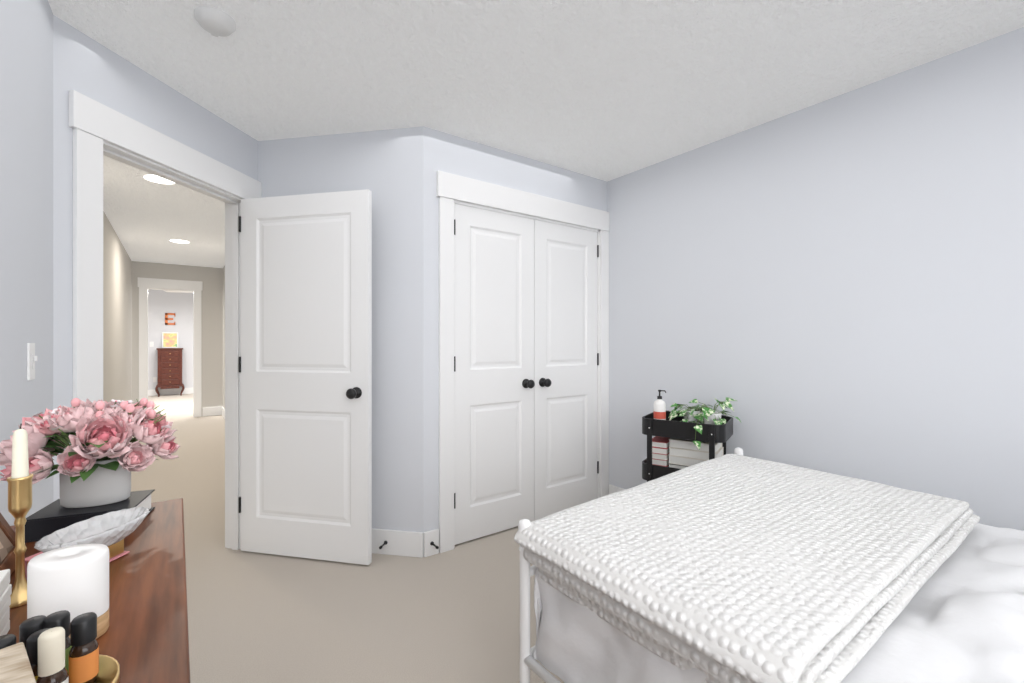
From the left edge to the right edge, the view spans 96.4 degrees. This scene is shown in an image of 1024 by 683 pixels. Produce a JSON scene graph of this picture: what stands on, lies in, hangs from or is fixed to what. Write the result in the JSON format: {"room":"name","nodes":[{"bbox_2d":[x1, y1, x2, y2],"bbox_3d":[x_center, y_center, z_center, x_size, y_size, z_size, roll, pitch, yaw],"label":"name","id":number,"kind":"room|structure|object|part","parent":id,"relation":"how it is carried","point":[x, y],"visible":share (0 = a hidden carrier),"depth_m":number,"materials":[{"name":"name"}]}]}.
{"room":"bedroom","nodes":[
{"label":"bedroom","id":0,"kind":"room"},
{"bbox_2d":[0,0,52,525],"bbox_3d":[-0.744,0.000,0.285,0.120,2.440,3.440,0,0,-36],"label":"wall","id":1,"kind":"structure","parent":0,"point":[26,171],"depth_m":1.40,"materials":[{"name":"white paint"}]},
{"bbox_2d":[27,343,37,379],"bbox_3d":[-1.504,0.062,1.440,0.016,0.115,0.070,0,0,-36],"label":"switch plate","id":2,"kind":"object","parent":1,"relation":"attached to","point":[32,358],"visible":1,"depth_m":1.43,"materials":[{"name":"white plastic"}]},
{"bbox_2d":[103,211,224,415],"bbox_3d":[-3.316,0.000,4.587,1.410,2.440,6.920,0,0,-36],"label":"wall","id":3,"kind":"structure","parent":0,"point":[122,272],"depth_m":6.95,"materials":[{"name":"grey paint"}]},
{"bbox_2d":[138,277,202,416],"bbox_3d":[-5.402,0.122,7.259,0.820,2.195,0.147,0,0,-36],"label":"door frame","id":4,"kind":"structure","parent":3,"relation":"attached to","point":[146,284],"depth_m":7.19,"materials":[{"name":"white wood"}]},
{"bbox_2d":[221,406,224,418],"bbox_3d":[-3.140,1.150,5.323,0.015,0.140,5.700,0,0,-36],"label":"baseboard","id":5,"kind":"structure","parent":3,"relation":"attached to","point":[222,408],"depth_m":7.44,"materials":[{"name":"white wood"}]},
{"bbox_2d":[239,189,371,564],"bbox_3d":[-1.172,0.193,2.578,0.820,2.030,0.183,0,0,12],"label":"entry door","id":6,"kind":"structure","parent":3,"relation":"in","point":[305,364],"depth_m":2.56,"materials":[{"name":"white wood"}]},
{"bbox_2d":[148,289,192,389],"bbox_3d":[-7.790,0.000,10.607,5.940,2.440,0.120,0,0,-36],"label":"wall","id":7,"kind":"structure","parent":0,"point":[161,303],"depth_m":10.51,"materials":[{"name":"white paint"}]},
{"bbox_2d":[165,313,174,324],"bbox_3d":[-7.828,-0.515,10.489,0.190,0.270,0.020,0,0,-36],"label":"sign","id":8,"kind":"object","parent":7,"relation":"attached to","point":[166,318],"visible":0.98,"depth_m":10.46,"materials":[{"name":"orange"}]},
{"bbox_2d":[148,388,192,395],"bbox_3d":[-7.751,1.150,10.552,5.700,0.140,0.015,0,0,-36],"label":"baseboard","id":9,"kind":"structure","parent":7,"relation":"attached to","point":[173,391],"depth_m":10.49,"materials":[{"name":"white wood"}]},
{"bbox_2d":[163,290,192,292],"bbox_3d":[-5.954,-1.050,8.807,1.203,0.340,1.196,0,0,-36],"label":"ceiling","id":10,"kind":"structure","parent":0,"point":[178,291],"depth_m":8.69,"materials":[{"name":"white paint"}]},
{"bbox_2d":[53,15,606,556],"bbox_3d":[-0.780,0.000,2.921,3.104,2.440,0.856,0,0,-36],"label":"wall","id":11,"kind":"structure","parent":0,"point":[395,171],"depth_m":2.47,"materials":[{"name":"white paint"}]},
{"bbox_2d":[68,90,261,549],"bbox_3d":[-1.683,0.128,2.289,0.170,2.185,1.055,0,0,9],"label":"door frame","id":12,"kind":"structure","parent":11,"relation":"attached to","point":[100,130],"depth_m":1.99,"materials":[{"name":"white wood"}]},
{"bbox_2d":[372,528,419,557],"bbox_3d":[-1.012,1.150,2.696,0.745,0.140,0.745,0,0,-36],"label":"baseboard","id":13,"kind":"structure","parent":11,"relation":"attached to","point":[405,543],"depth_m":2.61,"materials":[{"name":"white wood"}]},
{"bbox_2d":[420,529,438,557],"bbox_3d":[-0.467,1.150,2.612,0.103,0.140,0.017,0,0,-36],"label":"baseboard","id":14,"kind":"structure","parent":11,"relation":"attached to","point":[432,535],"depth_m":2.60,"materials":[{"name":"white wood"}]},
{"bbox_2d":[454,204,534,544],"bbox_3d":[-0.111,0.193,2.908,0.616,2.030,0.183,0,0,-36],"label":"door","id":15,"kind":"structure","parent":11,"relation":"in","point":[494,372],"depth_m":2.88,"materials":[{"name":"white wood"}]},
{"bbox_2d":[436,170,608,552],"bbox_3d":[0.116,0.120,3.105,1.439,2.200,0.146,0,0,-36],"label":"trim","id":16,"kind":"structure","parent":11,"relation":"attached to","point":[452,190],"depth_m":2.76,"materials":[{"name":"white wood"}]},
{"bbox_2d":[534,220,598,520],"bbox_3d":[0.389,0.193,3.274,0.616,2.030,0.183,0,0,-36],"label":"door","id":17,"kind":"structure","parent":11,"relation":"in","point":[566,363],"depth_m":3.24,"materials":[{"name":"white wood"}]},
{"bbox_2d":[127,394,563,682],"bbox_3d":[-3.598,1.250,4.895,5.920,0.060,14.650,0,0,-36],"label":"floor","id":18,"kind":"structure","parent":0,"point":[452,616],"depth_m":2.12,"materials":[{"name":"beige carpet"}]},
{"bbox_2d":[7,498,189,682],"bbox_3d":[-0.349,0.795,0.190,0.364,0.850,1.959,0,0,-36],"label":"dresser","id":19,"kind":"object","parent":18,"relation":"on","point":[144,638],"visible":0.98,"depth_m":0.64,"materials":[{"name":"brown wood"}]},
{"bbox_2d":[0,569,11,635],"bbox_3d":[-0.639,0.330,0.522,0.072,0.077,0.115,0,0,-36],"label":"paper stack","id":20,"kind":"object","parent":19,"relation":"on","point":[5,593],"visible":1,"depth_m":0.57,"materials":[{"name":"white paper"}]},
{"bbox_2d":[0,513,27,574],"bbox_3d":[-0.823,0.252,0.674,0.115,0.234,0.210,0,0,-36],"label":"photo frame","id":21,"kind":"object","parent":19,"relation":"on","point":[7,543],"visible":0.62,"depth_m":0.75,"materials":[{"name":"brown wood"}]},
{"bbox_2d":[0,642,35,682],"bbox_3d":[-0.422,0.313,0.319,0.090,0.112,0.120,0,0,38],"label":"wood block","id":22,"kind":"object","parent":19,"relation":"on","point":[15,666],"visible":1,"depth_m":0.36,"materials":[{"name":"beige wood"}]},
{"bbox_2d":[7,424,32,607],"bbox_3d":[-0.700,0.243,0.652,0.040,0.252,0.040,0,0,-36],"label":"candle holder","id":23,"kind":"object","parent":19,"relation":"on","point":[19,480],"visible":0.83,"depth_m":0.65,"materials":[{"name":"gold metal"}]},
{"bbox_2d":[10,424,29,501],"bbox_3d":[-0.700,0.171,0.652,0.019,0.108,0.019,0,0,-36],"label":"candle","id":24,"kind":"object","parent":23,"relation":"on","point":[20,476],"depth_m":0.65,"materials":[{"name":"beige wax"}]},
{"bbox_2d":[0,610,119,682],"bbox_3d":[-0.474,0.325,0.461,0.120,0.088,0.120,0,0,-36],"label":"oil bottles","id":25,"kind":"object","parent":19,"relation":"on","point":[56,653],"visible":0.77,"depth_m":0.48,"materials":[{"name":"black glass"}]},
{"bbox_2d":[0,654,119,682],"bbox_3d":[-0.474,0.362,0.461,0.120,0.013,0.120,0,0,-36],"label":"tray","id":26,"kind":"object","parent":19,"relation":"on","point":[107,669],"depth_m":0.49,"materials":[{"name":"gold metal"}]},
{"bbox_2d":[27,543,108,638],"bbox_3d":[-0.552,0.317,0.572,0.075,0.104,0.065,0,0,-36],"label":"diffuser","id":27,"kind":"object","parent":19,"relation":"on","point":[73,580],"visible":0.77,"depth_m":0.55,"materials":[{"name":"white"}]},
{"bbox_2d":[25,539,129,579],"bbox_3d":[-0.709,0.351,0.750,0.070,0.036,0.110,0,0,7],"label":"book","id":28,"kind":"object","parent":19,"relation":"on","point":[116,550],"visible":0.17,"depth_m":0.78,"materials":[{"name":"pink paper"}]},
{"bbox_2d":[34,507,149,552],"bbox_3d":[-0.680,0.318,0.751,0.133,0.035,0.137,0,0,-36],"label":"tray","id":29,"kind":"object","parent":28,"relation":"on","point":[110,528],"visible":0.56,"depth_m":0.76,"materials":[{"name":"white ceramic"}]},
{"bbox_2d":[25,489,154,542],"bbox_3d":[-0.843,0.348,0.925,0.165,0.042,0.125,0,0,-22],"label":"book","id":30,"kind":"object","parent":19,"relation":"on","point":[52,517],"visible":0.35,"depth_m":0.87,"materials":[{"name":"black paper"}]},
{"bbox_2d":[0,398,179,507],"bbox_3d":[-0.846,0.219,0.932,0.279,0.214,0.247,0,0,-36],"label":"vase","id":31,"kind":"object","parent":30,"relation":"on","point":[99,459],"visible":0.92,"depth_m":0.90,"materials":[{"name":"pink plant"}]},
{"bbox_2d":[155,348,184,396],"bbox_3d":[-7.714,0.685,10.334,0.527,1.070,0.370,0,0,-36],"label":"armoire","id":32,"kind":"object","parent":18,"relation":"on","point":[169,368],"visible":1,"depth_m":10.20,"materials":[{"name":"brown wood"}]},
{"bbox_2d":[162,332,177,347],"bbox_3d":[-7.820,-0.031,10.478,0.300,0.360,0.057,0,0,-36],"label":"picture","id":33,"kind":"object","parent":32,"relation":"on","point":[169,339],"visible":0.98,"depth_m":10.47,"materials":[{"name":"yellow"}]},
{"bbox_3d":[-7.611,0.588,10.193,0.020,0.653,0.020,0,0,-36],"label":"knob","id":34,"kind":"part","parent":32,"relation":"part of","materials":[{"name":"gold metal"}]},
{"bbox_2d":[642,390,740,481],"bbox_3d":[1.029,0.750,2.653,0.477,0.938,0.536,0,0,-36],"label":"cart","id":35,"kind":"object","parent":18,"relation":"on","point":[688,437],"visible":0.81,"depth_m":2.58,"materials":[{"name":"black metal"}]},
{"bbox_2d":[647,433,723,481],"bbox_3d":[1.007,0.805,2.666,0.312,0.490,0.421,0,0,-36],"label":"books","id":36,"kind":"object","parent":35,"relation":"on","point":[676,454],"depth_m":2.60,"materials":[{"name":"white paper"}]},
{"bbox_2d":[668,397,740,450],"bbox_3d":[1.065,0.445,2.615,0.396,0.253,0.432,0,0,-36],"label":"plant","id":37,"kind":"object","parent":35,"relation":"on","point":[689,427],"depth_m":2.53,"materials":[{"name":"green plant"}]},
{"bbox_2d":[514,447,1023,682],"bbox_3d":[1.170,0.769,1.042,1.506,0.901,2.120,0,0,-36],"label":"bed","id":38,"kind":"object","parent":18,"relation":"on","point":[737,566],"visible":1,"depth_m":1.15,"materials":[{"name":"white fabric"}]},
{"bbox_2d":[48,0,1023,267],"bbox_3d":[-3.598,-1.250,4.895,5.920,0.060,14.650,0,0,-36],"label":"ceiling","id":39,"kind":"structure","parent":0,"point":[606,90],"depth_m":2.03,"materials":[{"name":"white paint"}]},
{"bbox_2d":[144,175,173,183],"bbox_3d":[-2.651,-1.218,3.450,0.190,0.004,0.190,0,0,-36],"label":"recessed light","id":40,"kind":"object","parent":39,"relation":"in","point":[155,178],"visible":0.75,"depth_m":3.44,"materials":[{"name":"white"}]},
{"bbox_2d":[170,240,188,242],"bbox_3d":[-4.053,-1.218,5.585,0.190,0.004,0.190,0,0,-36],"label":"recessed light","id":41,"kind":"object","parent":39,"relation":"in","point":[179,241],"visible":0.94,"depth_m":5.57,"materials":[{"name":"white"}]},
{"bbox_2d":[194,6,235,36],"bbox_3d":[-1.121,-1.200,1.732,0.136,0.039,0.136,0,0,-36],"label":"smoke detector","id":42,"kind":"object","parent":39,"relation":"attached to","point":[215,22],"visible":0.98,"depth_m":1.70,"materials":[{"name":"white plastic"}]},
{"bbox_2d":[607,27,1023,530],"bbox_3d":[1.603,0.000,2.394,0.120,2.440,4.310,0,0,-36],"label":"wall","id":43,"kind":"structure","parent":0,"point":[834,285],"depth_m":2.22,"materials":[{"name":"white paint"}]},
{"bbox_2d":[609,484,625,493],"bbox_3d":[1.743,1.150,2.088,0.015,0.140,3.410,0,0,-36],"label":"baseboard","id":44,"kind":"structure","parent":43,"relation":"attached to","point":[612,489],"depth_m":3.42,"materials":[{"name":"white wood"}]}
]}

